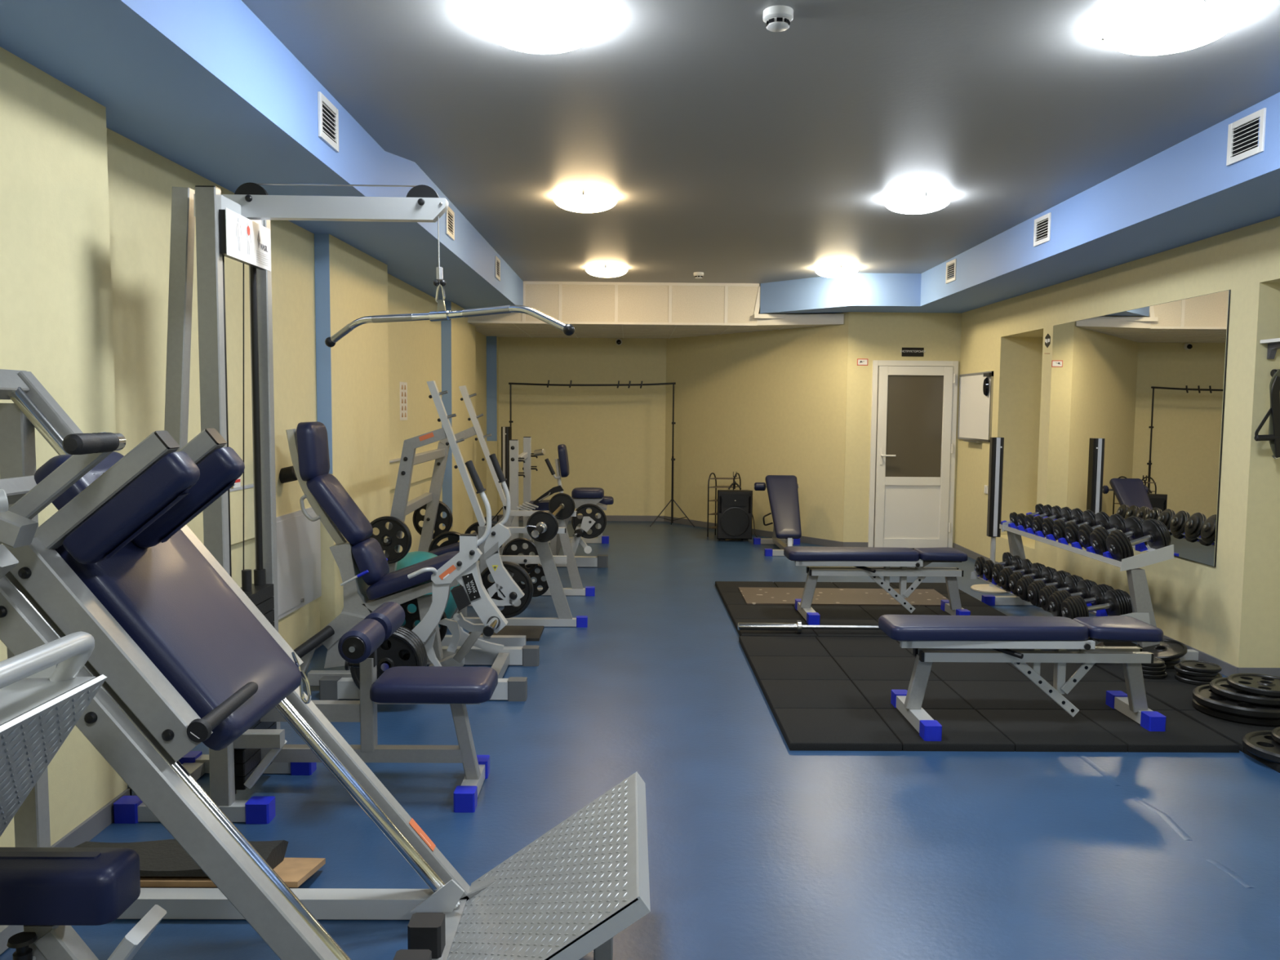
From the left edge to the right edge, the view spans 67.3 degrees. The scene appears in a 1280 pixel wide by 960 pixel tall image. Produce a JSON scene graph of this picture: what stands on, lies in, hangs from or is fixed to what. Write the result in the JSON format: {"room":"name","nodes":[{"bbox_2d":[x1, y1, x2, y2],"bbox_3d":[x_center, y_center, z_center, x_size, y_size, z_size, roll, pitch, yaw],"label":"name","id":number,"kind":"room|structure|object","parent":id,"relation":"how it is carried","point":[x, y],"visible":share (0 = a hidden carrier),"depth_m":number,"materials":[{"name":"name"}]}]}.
{"room":"gym","nodes":[
{"label":"gym","id":0,"kind":"room"},
{"bbox_2d":[0,46,498,847],"bbox_3d":[-2.175,-0.353,5.367,0.760,2.870,15.200,0,4,-1],"label":"wall","id":1,"kind":"structure","parent":0,"point":[86,207],"depth_m":3.99,"materials":[{"name":"paint"}]},
{"bbox_2d":[186,487,254,544],"bbox_3d":[-2.037,0.210,4.357,0.080,0.260,1.663,1,4,1],"label":"trim","id":2,"kind":"structure","parent":1,"relation":"attached to","point":[196,525],"depth_m":4.77,"materials":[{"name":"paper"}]},
{"bbox_2d":[0,0,523,309],"bbox_3d":[-1.770,-1.539,4.079,1.125,0.345,12.800,0,4,-1],"label":"ceiling soffit","id":3,"kind":"structure","parent":1,"relation":"attached to","point":[206,86],"depth_m":3.58,"materials":[{"name":"blue paint"}]},
{"bbox_2d":[317,91,338,152],"bbox_3d":[-1.357,-1.556,4.187,0.012,0.185,0.255,0,4,-1],"label":"air vent","id":4,"kind":"object","parent":3,"relation":"attached to","point":[327,113],"visible":1,"depth_m":4.18,"materials":[{"name":"white plastic"}]},
{"bbox_2d":[50,514,499,847],"bbox_3d":[-1.953,1.043,5.474,0.198,0.075,15.213,0,4,0],"label":"baseboard","id":5,"kind":"structure","parent":1,"relation":"attached to","point":[93,825],"depth_m":3.33,"materials":[{"name":"grey"}]},
{"bbox_2d":[275,506,321,619],"bbox_3d":[-1.998,0.468,5.607,0.044,0.570,0.756,1,4,1],"label":"access panel","id":6,"kind":"object","parent":1,"relation":"attached to","point":[298,537],"visible":0.84,"depth_m":5.58,"materials":[{"name":"grey metal"}]},
{"bbox_2d":[314,233,332,473],"bbox_3d":[-1.947,-0.770,5.918,0.090,1.465,0.023,0,4,-1],"label":"trim","id":7,"kind":"structure","parent":1,"relation":"attached to","point":[322,262],"depth_m":5.90,"materials":[{"name":"blue"}]},
{"bbox_2d":[389,459,435,489],"bbox_3d":[-1.996,-0.094,8.446,0.060,0.220,2.381,1,4,0],"label":"trim","id":8,"kind":"structure","parent":1,"relation":"attached to","point":[422,471],"depth_m":8.43,"materials":[{"name":"paint"}]},
{"bbox_2d":[440,301,452,525],"bbox_3d":[-1.935,-0.655,9.627,0.099,2.245,0.023,0,4,-1],"label":"trim","id":9,"kind":"structure","parent":1,"relation":"attached to","point":[446,326],"depth_m":9.60,"materials":[{"name":"blue"}]},
{"bbox_2d":[467,280,760,325],"bbox_3d":[-0.374,-1.930,10.501,3.450,0.455,0.062,0,4,-1],"label":"ceiling soffit","id":10,"kind":"structure","parent":1,"relation":"attached to","point":[566,302],"depth_m":10.48,"materials":[{"name":"paint"}]},
{"bbox_2d":[0,520,1279,959],"bbox_3d":[0.832,1.154,5.460,6.800,0.102,15.300,0,4,-1],"label":"floor","id":11,"kind":"structure","parent":0,"point":[759,848],"depth_m":3.55,"materials":[{"name":"plastic"}]},
{"bbox_2d":[0,488,106,836],"bbox_3d":[-1.427,0.606,1.610,0.845,1.518,0.850,0,4,-1],"label":"machine","id":12,"kind":"object","parent":11,"relation":"on","point":[42,697],"visible":1,"depth_m":1.72,"materials":[{"name":"metal"}]},
{"bbox_2d":[0,847,166,959],"bbox_3d":[-1.170,1.058,1.995,0.720,0.573,0.155,0,4,-1],"label":"weight bench","id":13,"kind":"object","parent":11,"relation":"on","point":[46,891],"visible":1,"depth_m":1.93,"materials":[{"name":"blue leather"}]},
{"bbox_2d":[140,857,325,887],"bbox_3d":[-1.419,1.219,2.999,0.805,0.056,0.250,0,4,-1],"label":"wooden board","id":14,"kind":"object","parent":11,"relation":"on","point":[293,872],"visible":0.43,"depth_m":2.91,"materials":[{"name":"brown wood"}]},
{"bbox_2d":[75,839,288,876],"bbox_3d":[-1.452,1.182,3.001,0.620,0.080,0.240,0,4,-1],"label":"mat","id":15,"kind":"object","parent":14,"relation":"on","point":[159,858],"visible":0.43,"depth_m":2.98,"materials":[{"name":"black rubber"}]},
{"bbox_2d":[113,182,497,824],"bbox_3d":[-1.220,0.057,3.671,1.325,2.320,0.602,0,4,-1],"label":"machine","id":16,"kind":"object","parent":11,"relation":"on","point":[236,226],"visible":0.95,"depth_m":3.57,"materials":[{"name":"grey metal"}]},
{"bbox_2d":[324,266,574,346],"bbox_3d":[-0.740,-0.651,3.594,1.111,0.288,0.043,2,5,24],"label":"bar","id":17,"kind":"object","parent":16,"relation":"hanging from","point":[441,314],"visible":1,"depth_m":3.58,"materials":[{"name":"silver metal"}]},
{"bbox_2d":[0,368,650,959],"bbox_3d":[-0.888,0.521,2.429,1.826,1.601,0.915,0,4,-1],"label":"machine","id":18,"kind":"object","parent":11,"relation":"on","point":[187,659],"visible":0.99,"depth_m":2.30,"materials":[{"name":"silver metal"}]},
{"bbox_2d":[279,421,539,701],"bbox_3d":[-1.169,0.406,5.163,1.423,1.423,1.240,-1,5,-23],"label":"machine","id":19,"kind":"object","parent":11,"relation":"on","point":[367,584],"visible":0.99,"depth_m":5.11,"materials":[{"name":"grey"}]},
{"bbox_2d":[350,631,422,689],"bbox_3d":[-1.240,0.907,4.698,0.349,0.349,0.036,0,4,-1],"label":"weight plate","id":20,"kind":"object","parent":19,"relation":"on","point":[398,641],"visible":0.49,"depth_m":4.68,"materials":[{"name":"black metal"}]},
{"bbox_2d":[400,597,447,641],"bbox_3d":[-1.269,0.826,5.502,0.330,0.330,0.036,0,4,-1],"label":"weight plate","id":21,"kind":"object","parent":19,"relation":"on","point":[410,617],"visible":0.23,"depth_m":5.49,"materials":[{"name":"black metal"}]},
{"bbox_2d":[480,560,533,618],"bbox_3d":[-0.831,0.674,5.893,0.350,0.350,0.050,0,4,-1],"label":"weight plate","id":22,"kind":"object","parent":19,"relation":"on","point":[520,574],"visible":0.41,"depth_m":5.88,"materials":[{"name":"black metal"}]},
{"bbox_2d":[395,551,459,627],"bbox_3d":[-1.470,0.745,6.368,0.544,0.544,0.544,0,4,-1],"label":"ball","id":23,"kind":"object","parent":11,"relation":"on","point":[411,558],"visible":0.23,"depth_m":6.24,"materials":[{"name":"teal plastic"}]},
{"bbox_2d":[383,380,528,646],"bbox_3d":[-1.298,0.168,6.645,1.035,1.663,1.522,0,4,-6],"label":"exercise machine","id":24,"kind":"object","parent":11,"relation":"on","point":[401,508],"visible":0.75,"depth_m":6.03,"materials":[{"name":"grey metal"}]},
{"bbox_2d":[370,515,412,564],"bbox_3d":[-1.554,0.369,5.911,0.294,0.294,0.045,0,4,-1],"label":"weight plate","id":25,"kind":"object","parent":24,"relation":"on","point":[398,525],"visible":0.7,"depth_m":5.90,"materials":[{"name":"black metal"}]},
{"bbox_2d":[413,500,453,538],"bbox_3d":[-1.571,0.298,7.282,0.300,0.300,0.040,0,4,-1],"label":"weight plate","id":26,"kind":"object","parent":24,"relation":"on","point":[447,521],"visible":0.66,"depth_m":7.27,"materials":[{"name":"black metal"}]},
{"bbox_2d":[428,531,460,551],"bbox_3d":[-1.353,0.524,6.864,0.316,0.316,0.040,0,4,-1],"label":"weight plate","id":27,"kind":"object","parent":24,"relation":"on","point":[453,536],"visible":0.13,"depth_m":6.85,"materials":[{"name":"black metal"}]},
{"bbox_2d":[468,625,544,640],"bbox_3d":[-0.889,1.014,6.364,0.475,0.018,0.360,0,4,-1],"label":"rubber mat","id":28,"kind":"object","parent":11,"relation":"on","point":[531,633],"visible":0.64,"depth_m":6.37,"materials":[{"name":"black rubber"}]},
{"bbox_2d":[501,426,511,495],"bbox_3d":[-1.497,0.046,10.768,0.336,1.285,0.336,3,5,28],"label":"post","id":29,"kind":"object","parent":11,"relation":"on","point":[506,432],"visible":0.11,"depth_m":10.70,"materials":[{"name":"metal"}]},
{"bbox_2d":[477,436,546,564],"bbox_3d":[-1.233,0.202,9.107,0.867,1.217,0.382,0,4,-1],"label":"stand","id":30,"kind":"object","parent":11,"relation":"on","point":[526,456],"visible":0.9,"depth_m":8.97,"materials":[{"name":"grey metal"}]},
{"bbox_2d":[449,510,595,627],"bbox_3d":[-0.858,0.586,7.130,1.008,0.758,1.162,0,4,-1],"label":"exercise machine","id":31,"kind":"object","parent":11,"relation":"on","point":[545,557],"visible":0.65,"depth_m":6.59,"materials":[{"name":"grey metal"}]},
{"bbox_2d":[502,537,537,573],"bbox_3d":[-0.890,0.571,7.191,0.280,0.280,0.035,0,4,-1],"label":"weight plate","id":32,"kind":"object","parent":31,"relation":"on","point":[518,542],"visible":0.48,"depth_m":7.18,"materials":[{"name":"black metal"}]},
{"bbox_2d":[516,564,548,596],"bbox_3d":[-0.813,0.765,7.347,0.260,0.260,0.035,0,4,-1],"label":"weight plate","id":33,"kind":"object","parent":31,"relation":"on","point":[536,593],"visible":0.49,"depth_m":7.34,"materials":[{"name":"black metal"}]},
{"bbox_2d":[524,503,564,537],"bbox_3d":[-0.670,0.257,6.983,0.158,0.074,2.061,1,4,1],"label":"barbell","id":34,"kind":"object","parent":31,"relation":"on","point":[541,526],"visible":0.79,"depth_m":6.26,"materials":[{"name":"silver metal"}]},
{"bbox_2d":[526,510,558,542],"bbox_3d":[-0.643,0.306,6.344,0.210,0.210,0.030,1,4,1],"label":"weight plate","id":35,"kind":"object","parent":34,"relation":"on","point":[546,517],"visible":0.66,"depth_m":6.33,"materials":[{"name":"black metal"}]},
{"bbox_2d":[548,493,575,519],"bbox_3d":[-0.620,0.209,7.621,0.210,0.210,0.030,1,4,1],"label":"weight plate","id":36,"kind":"object","parent":34,"relation":"on","point":[568,502],"visible":0.91,"depth_m":7.61,"materials":[{"name":"black metal"}]},
{"bbox_2d":[516,444,613,567],"bbox_3d":[-0.713,0.206,9.526,0.914,1.164,2.353,0,4,-1],"label":"machine","id":37,"kind":"object","parent":11,"relation":"on","point":[580,495],"visible":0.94,"depth_m":8.81,"materials":[{"name":"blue metal"}]},
{"bbox_2d":[571,503,606,538],"bbox_3d":[-0.452,0.365,8.537,0.309,0.309,0.040,0,4,-1],"label":"weight plate","id":38,"kind":"object","parent":37,"relation":"on","point":[595,508],"visible":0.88,"depth_m":8.53,"materials":[{"name":"black metal"}]},
{"bbox_2d":[491,380,694,527],"bbox_3d":[-0.610,-0.338,12.212,2.624,1.841,0.255,0,4,-1],"label":"stand","id":39,"kind":"object","parent":11,"relation":"on","point":[548,384],"visible":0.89,"depth_m":12.10,"materials":[{"name":"black metal"}]},
{"bbox_2d":[716,489,752,541],"bbox_3d":[1.073,0.400,11.021,0.400,0.585,0.341,0,4,-1],"label":"loudspeaker","id":40,"kind":"object","parent":11,"relation":"on","point":[735,507],"visible":1,"depth_m":10.86,"materials":[{"name":"black plastic"}]},
{"bbox_2d":[753,475,801,555],"bbox_3d":[1.525,0.356,10.296,0.538,0.788,0.945,0,4,-1],"label":"bench","id":41,"kind":"object","parent":11,"relation":"on","point":[782,490],"visible":0.96,"depth_m":10.20,"materials":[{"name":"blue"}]},
{"bbox_2d":[970,437,1008,593],"bbox_3d":[2.971,0.286,8.054,0.336,1.285,0.336,1,4,5],"label":"stand","id":42,"kind":"object","parent":11,"relation":"on","point":[994,493],"visible":0.87,"depth_m":8.00,"materials":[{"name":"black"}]},
{"bbox_2d":[715,581,1279,773],"bbox_3d":[1.900,1.057,5.987,2.511,0.035,4.481,0,4,-1],"label":"rubber mat","id":43,"kind":"object","parent":11,"relation":"on","point":[802,729],"depth_m":4.94,"materials":[{"name":"black rubber"}]},
{"bbox_2d":[737,620,879,633],"bbox_3d":[1.614,0.971,6.316,1.940,0.083,0.083,0,4,0],"label":"barbell","id":44,"kind":"object","parent":43,"relation":"on","point":[797,626],"visible":0.49,"depth_m":6.30,"materials":[{"name":"silver metal"}]},
{"bbox_2d":[783,546,970,625],"bbox_3d":[1.674,0.730,6.833,1.282,0.489,0.560,0,4,-1],"label":"bench","id":45,"kind":"object","parent":43,"relation":"on","point":[873,562],"visible":0.99,"depth_m":6.75,"materials":[{"name":"grey"}]},
{"bbox_2d":[878,614,1166,741],"bbox_3d":[1.787,0.901,4.540,1.282,0.489,0.560,0,4,-1],"label":"bench","id":46,"kind":"object","parent":43,"relation":"on","point":[1018,641],"visible":1,"depth_m":4.46,"materials":[{"name":"grey"}]},
{"bbox_2d":[1164,662,1179,669],"bbox_3d":[3.021,1.064,5.626,0.240,0.025,0.240,-1,4,-13],"label":"weight plate","id":47,"kind":"object","parent":43,"relation":"on","point":[1168,666],"visible":0.11,"depth_m":5.51,"materials":[{"name":"black metal"}]},
{"bbox_2d":[1164,657,1180,664],"bbox_3d":[3.027,1.038,5.624,0.236,0.025,0.236,3,5,30],"label":"weight plate","id":48,"kind":"object","parent":47,"relation":"on","point":[1176,660],"visible":0.15,"depth_m":5.51,"materials":[{"name":"black metal"}]},
{"bbox_2d":[1135,639,1187,660],"bbox_3d":[3.030,0.987,5.589,0.269,0.086,0.267,3,5,27],"label":"weight plate","id":49,"kind":"object","parent":48,"relation":"on","point":[1167,649],"visible":0.7,"depth_m":5.56,"materials":[{"name":"black metal"}]},
{"bbox_2d":[1174,671,1209,685],"bbox_3d":[3.065,1.091,5.277,0.224,0.024,0.224,0,4,-5],"label":"weight plate","id":50,"kind":"object","parent":43,"relation":"on","point":[1177,676],"visible":0.34,"depth_m":5.21,"materials":[{"name":"black metal"}]},
{"bbox_2d":[1177,671,1222,681],"bbox_3d":[3.075,1.067,5.276,0.210,0.022,0.210,-3,5,-36],"label":"weight plate","id":51,"kind":"object","parent":50,"relation":"on","point":[1194,677],"visible":0.34,"depth_m":5.20,"materials":[{"name":"black metal"}]},
{"bbox_2d":[1173,663,1217,676],"bbox_3d":[3.055,1.044,5.280,0.210,0.022,0.210,-1,5,-20],"label":"weight plate","id":52,"kind":"object","parent":51,"relation":"on","point":[1177,668],"visible":0.44,"depth_m":5.21,"materials":[{"name":"black metal"}]},
{"bbox_2d":[1179,660,1221,672],"bbox_3d":[3.075,1.023,5.272,0.200,0.020,0.200,1,4,5],"label":"weight plate","id":53,"kind":"object","parent":52,"relation":"on","point":[1200,666],"visible":1,"depth_m":5.25,"materials":[{"name":"black metal"}]},
{"bbox_2d":[1191,697,1279,726],"bbox_3d":[2.975,1.122,4.727,0.450,0.042,0.450,-1,4,-15],"label":"weight plate","id":54,"kind":"object","parent":43,"relation":"on","point":[1218,714],"visible":0.18,"depth_m":4.56,"materials":[{"name":"black metal"}]},
{"bbox_2d":[1192,684,1279,719],"bbox_3d":[2.964,1.081,4.704,0.450,0.042,0.450,-3,6,-43],"label":"weight plate","id":55,"kind":"object","parent":54,"relation":"on","point":[1202,695],"visible":0.5,"depth_m":4.60,"materials":[{"name":"black metal"}]},
{"bbox_2d":[1209,677,1279,706],"bbox_3d":[3.026,1.040,4.731,0.380,0.036,0.380,1,4,13],"label":"weight plate","id":56,"kind":"object","parent":55,"relation":"on","point":[1220,686],"visible":0.56,"depth_m":4.64,"materials":[{"name":"black metal"}]},
{"bbox_2d":[1226,673,1279,697],"bbox_3d":[3.076,1.007,4.720,0.330,0.030,0.330,-3,5,-36],"label":"weight plate","id":57,"kind":"object","parent":56,"relation":"on","point":[1254,683],"visible":1,"depth_m":4.72,"materials":[{"name":"black metal"}]},
{"bbox_2d":[1242,730,1279,764],"bbox_3d":[2.836,1.165,4.147,0.400,0.040,0.400,3,5,33],"label":"weight plate","id":58,"kind":"object","parent":43,"relation":"on","point":[1260,744],"visible":0.91,"depth_m":4.18,"materials":[{"name":"black metal"}]},
{"bbox_2d":[970,511,1198,661],"bbox_3d":[2.927,0.672,6.566,0.715,0.735,1.885,0,4,-1],"label":"dumbbell rack","id":59,"kind":"object","parent":11,"relation":"on","point":[1140,599],"visible":0.39,"depth_m":5.75,"materials":[{"name":"grey metal"}]},
{"bbox_2d":[999,562,1045,591],"bbox_3d":[2.728,0.690,6.831,0.343,0.206,0.170,0,4,-1],"label":"dumbbell","id":60,"kind":"object","parent":59,"relation":"on","point":[1036,568],"visible":0.62,"depth_m":6.80,"materials":[{"name":"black metal"}]},
{"bbox_2d":[1008,566,1057,595],"bbox_3d":[2.730,0.703,6.653,0.343,0.208,0.172,0,4,-1],"label":"dumbbell","id":61,"kind":"object","parent":59,"relation":"on","point":[1047,572],"visible":0.59,"depth_m":6.62,"materials":[{"name":"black metal"}]},
{"bbox_2d":[976,576,1109,616],"bbox_3d":[2.745,0.791,6.580,0.266,0.049,1.870,0,4,-1],"label":"shelf","id":62,"kind":"object","parent":59,"relation":"attached to","point":[1099,613],"depth_m":6.73,"materials":[{"name":"grey metal"}]},
{"bbox_2d":[1016,570,1071,601],"bbox_3d":[2.732,0.715,6.474,0.375,0.215,0.173,0,4,-1],"label":"dumbbell","id":63,"kind":"object","parent":59,"relation":"on","point":[1059,577],"visible":0.58,"depth_m":6.44,"materials":[{"name":"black metal"}]},
{"bbox_2d":[1027,574,1083,607],"bbox_3d":[2.733,0.728,6.296,0.375,0.216,0.174,0,4,-1],"label":"dumbbell","id":64,"kind":"object","parent":59,"relation":"on","point":[1071,581],"visible":0.56,"depth_m":6.26,"materials":[{"name":"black metal"}]},
{"bbox_2d":[1042,507,1083,540],"bbox_3d":[2.974,0.312,6.721,0.305,0.234,0.168,0,4,-1],"label":"dumbbell","id":65,"kind":"object","parent":59,"relation":"on","point":[1076,513],"visible":0.54,"depth_m":6.69,"materials":[{"name":"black metal"}]},
{"bbox_2d":[1038,579,1097,612],"bbox_3d":[2.735,0.740,6.117,0.375,0.217,0.176,0,4,-1],"label":"dumbbell","id":66,"kind":"object","parent":59,"relation":"on","point":[1083,587],"visible":0.48,"depth_m":6.09,"materials":[{"name":"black metal"}]},
{"bbox_2d":[1053,509,1096,543],"bbox_3d":[2.975,0.322,6.543,0.305,0.241,0.176,0,4,-1],"label":"dumbbell","id":67,"kind":"object","parent":59,"relation":"on","point":[1088,516],"visible":0.59,"depth_m":6.51,"materials":[{"name":"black metal"}]},
{"bbox_2d":[999,524,1155,567],"bbox_3d":[2.951,0.399,6.553,0.281,0.099,1.870,0,4,-1],"label":"shelf","id":68,"kind":"object","parent":59,"relation":"attached to","point":[1147,558],"depth_m":6.03,"materials":[{"name":"grey metal"}]},
{"bbox_2d":[1048,583,1113,617],"bbox_3d":[2.737,0.753,5.939,0.408,0.222,0.179,0,4,0],"label":"dumbbell","id":69,"kind":"object","parent":59,"relation":"on","point":[1097,592],"visible":0.62,"depth_m":5.91,"materials":[{"name":"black metal"}]},
{"bbox_2d":[1065,511,1111,547],"bbox_3d":[2.976,0.332,6.355,0.305,0.249,0.184,0,4,-1],"label":"dumbbell","id":70,"kind":"object","parent":59,"relation":"on","point":[1102,519],"visible":0.58,"depth_m":6.32,"materials":[{"name":"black metal"}]},
{"bbox_2d":[1061,588,1132,619],"bbox_3d":[2.739,0.765,5.760,0.408,0.224,0.180,0,4,0],"label":"dumbbell","id":71,"kind":"object","parent":59,"relation":"on","point":[1117,602],"visible":0.8,"depth_m":5.71,"materials":[{"name":"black metal"}]},
{"bbox_2d":[1078,513,1129,549],"bbox_3d":[2.977,0.343,6.160,0.305,0.256,0.192,0,4,-1],"label":"dumbbell","id":72,"kind":"object","parent":59,"relation":"on","point":[1117,522],"visible":0.49,"depth_m":6.13,"materials":[{"name":"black metal"}]},
{"bbox_2d":[1089,515,1147,555],"bbox_3d":[2.977,0.354,5.955,0.340,0.264,0.200,0,4,-1],"label":"dumbbell","id":73,"kind":"object","parent":59,"relation":"on","point":[1133,525],"visible":0.59,"depth_m":5.92,"materials":[{"name":"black metal"}]},
{"bbox_2d":[1106,518,1171,561],"bbox_3d":[2.978,0.366,5.743,0.343,0.272,0.208,0,4,-1],"label":"dumbbell","id":74,"kind":"object","parent":59,"relation":"on","point":[1157,535],"visible":0.85,"depth_m":5.70,"materials":[{"name":"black metal"}]},
{"bbox_3d":[1.397,0.942,7.485,0.496,0.035,0.486,0,4,-1],"label":"tile","id":75,"kind":"structure","parent":11,"relation":"on","visible":0},
{"bbox_2d":[738,586,948,605],"bbox_3d":[1.606,0.916,7.561,1.610,0.009,0.670,0,4,-1],"label":"platform","id":76,"kind":"object","parent":75,"relation":"on","point":[758,596],"visible":0.86,"depth_m":7.51,"materials":[{"name":"brown wood"}]},
{"bbox_2d":[497,307,848,542],"bbox_3d":[0.194,-0.840,12.189,5.322,2.870,1.488,3,5,27],"label":"wall","id":77,"kind":"structure","parent":0,"point":[756,406],"depth_m":12.36,"materials":[{"name":"paint"}]},
{"bbox_2d":[486,336,497,440],"bbox_3d":[-1.934,-1.190,12.536,0.133,1.360,0.023,0,4,-1],"label":"trim","id":78,"kind":"structure","parent":77,"relation":"attached to","point":[491,361],"depth_m":12.52,"materials":[{"name":"blue"}]},
{"bbox_2d":[469,323,831,338],"bbox_3d":[0.038,-1.814,11.605,4.900,0.064,2.586,0,4,-1],"label":"trim","id":79,"kind":"structure","parent":77,"relation":"attached to","point":[500,330],"depth_m":11.33,"materials":[{"name":"paint"}]},
{"bbox_2d":[499,514,867,546],"bbox_3d":[0.500,0.574,12.055,5.057,0.075,1.176,3,5,30],"label":"baseboard","id":80,"kind":"structure","parent":77,"relation":"attached to","point":[806,540],"depth_m":12.18,"materials":[{"name":"grey"}]},
{"bbox_2d":[753,313,844,325],"bbox_3d":[1.717,-1.742,10.434,0.966,0.115,0.152,1,4,9],"label":"trim","id":81,"kind":"structure","parent":77,"relation":"attached to","point":[837,318],"depth_m":10.40,"materials":[{"name":"white"}]},
{"bbox_2d":[241,0,1279,283],"bbox_3d":[0.870,-1.718,4.053,6.800,0.100,12.920,0,4,-1],"label":"ceiling","id":82,"kind":"structure","parent":0,"point":[730,148],"depth_m":4.46,"materials":[{"name":"grey paint"}]},
{"bbox_2d":[477,0,599,53],"bbox_3d":[-0.354,-1.582,3.377,0.428,0.092,0.431,0,4,-1],"label":"ceiling lamp","id":83,"kind":"object","parent":82,"relation":"attached to","point":[529,26],"visible":1,"depth_m":3.28,"materials":[{"name":"white plastic"}]},
{"bbox_2d":[553,189,617,213],"bbox_3d":[-0.354,-1.795,6.239,0.414,0.092,0.417,0,4,-1],"label":"ceiling lamp","id":84,"kind":"object","parent":82,"relation":"attached to","point":[582,202],"visible":1,"depth_m":6.12,"materials":[{"name":"white plastic"}]},
{"bbox_2d":[585,264,627,277],"bbox_3d":[-0.326,-2.028,9.371,0.414,0.092,0.417,0,4,-1],"label":"ceiling lamp","id":85,"kind":"object","parent":82,"relation":"attached to","point":[602,271],"visible":1,"depth_m":9.24,"materials":[{"name":"white glass"}]},
{"bbox_2d":[763,4,793,31],"bbox_3d":[0.476,-1.587,3.316,0.104,0.058,0.104,0,4,-1],"label":"smoke detector","id":86,"kind":"object","parent":82,"relation":"attached to","point":[778,18],"visible":1,"depth_m":3.29,"materials":[{"name":"white plastic"}]},
{"bbox_2d":[814,264,858,277],"bbox_3d":[1.895,-2.000,9.255,0.414,0.092,0.417,0,4,-1],"label":"ceiling lamp","id":87,"kind":"object","parent":82,"relation":"attached to","point":[840,271],"visible":1,"depth_m":9.13,"materials":[{"name":"white glass"}]},
{"bbox_2d":[884,190,951,213],"bbox_3d":[1.787,-1.773,6.192,0.414,0.092,0.417,0,4,-1],"label":"ceiling lamp","id":88,"kind":"object","parent":82,"relation":"attached to","point":[924,202],"visible":1,"depth_m":6.07,"materials":[{"name":"white glass"}]},
{"bbox_2d":[1102,0,1243,55],"bbox_3d":[1.846,-1.561,3.341,0.428,0.092,0.431,0,4,-1],"label":"ceiling lamp","id":89,"kind":"object","parent":82,"relation":"attached to","point":[1163,27],"visible":1,"depth_m":3.25,"materials":[{"name":"white glass"}]},
{"bbox_2d":[842,311,961,547],"bbox_3d":[3.002,-0.693,10.529,1.580,2.870,0.400,0,4,-1],"label":"wall","id":90,"kind":"structure","parent":0,"point":[872,335],"depth_m":10.28,"materials":[{"name":"paint"}]},
{"bbox_2d":[867,360,958,547],"bbox_3d":[2.938,-0.260,10.332,0.915,2.035,0.155,0,4,-1],"label":"door","id":91,"kind":"structure","parent":90,"relation":"in","point":[915,428],"depth_m":10.33,"materials":[{"name":"white plastic"}]},
{"bbox_2d":[954,216,1279,667],"bbox_3d":[3.745,-0.214,4.184,0.750,2.870,12.716,1,4,0],"label":"wall","id":92,"kind":"structure","parent":0,"point":[1228,612],"depth_m":5.96,"materials":[{"name":"paint"}]},
{"bbox_2d":[957,371,993,442],"bbox_3d":[3.390,-0.740,9.787,0.060,0.700,0.961,1,4,0],"label":"whiteboard","id":93,"kind":"object","parent":92,"relation":"attached to","point":[975,408],"visible":0.94,"depth_m":9.77,"materials":[{"name":"white plastic"}]},
{"bbox_2d":[760,92,1279,313],"bbox_3d":[2.722,-1.504,4.118,2.690,0.345,12.780,0,4,-1],"label":"ceiling soffit","id":94,"kind":"structure","parent":92,"relation":"attached to","point":[1186,193],"depth_m":5.97,"materials":[{"name":"blue paint"}]},
{"bbox_2d":[1033,212,1051,246],"bbox_3d":[2.760,-1.715,6.589,0.012,0.185,0.255,0,4,-1],"label":"air vent","id":95,"kind":"object","parent":94,"relation":"attached to","point":[1042,232],"visible":1,"depth_m":6.59,"materials":[{"name":"white plastic"}]},
{"bbox_2d":[1226,107,1266,165],"bbox_3d":[2.726,-1.540,4.321,0.012,0.185,0.255,0,4,-1],"label":"air vent","id":96,"kind":"object","parent":94,"relation":"attached to","point":[1242,134],"visible":1,"depth_m":4.32,"materials":[{"name":"white plastic"}]},
{"bbox_2d":[953,542,1279,676],"bbox_3d":[3.587,0.908,7.916,0.512,0.075,5.041,0,4,-1],"label":"baseboard","id":97,"kind":"structure","parent":92,"relation":"attached to","point":[1227,669],"depth_m":5.54,"materials":[{"name":"grey"}]},
{"bbox_2d":[1045,289,1231,567],"bbox_3d":[3.388,-0.380,6.768,0.010,1.607,2.404,1,4,0],"label":"wall mirror","id":98,"kind":"object","parent":92,"relation":"attached to","point":[1138,395],"visible":0.79,"depth_m":6.40,"materials":[{"name":"white mirror"}]},
{"bbox_2d":[1259,337,1279,359],"bbox_3d":[3.637,-0.706,5.162,0.475,0.103,0.225,0,4,-1],"label":"wall shelf","id":99,"kind":"object","parent":92,"relation":"attached to","point":[1273,344],"visible":1,"depth_m":5.24,"materials":[{"name":"white plastic"}]},
{"bbox_2d":[1253,368,1279,459],"bbox_3d":[3.532,-0.358,5.227,0.393,0.491,0.080,0,4,-1],"label":"trainer","id":100,"kind":"object","parent":99,"relation":"hanging from","point":[1273,436],"visible":1,"depth_m":5.20,"materials":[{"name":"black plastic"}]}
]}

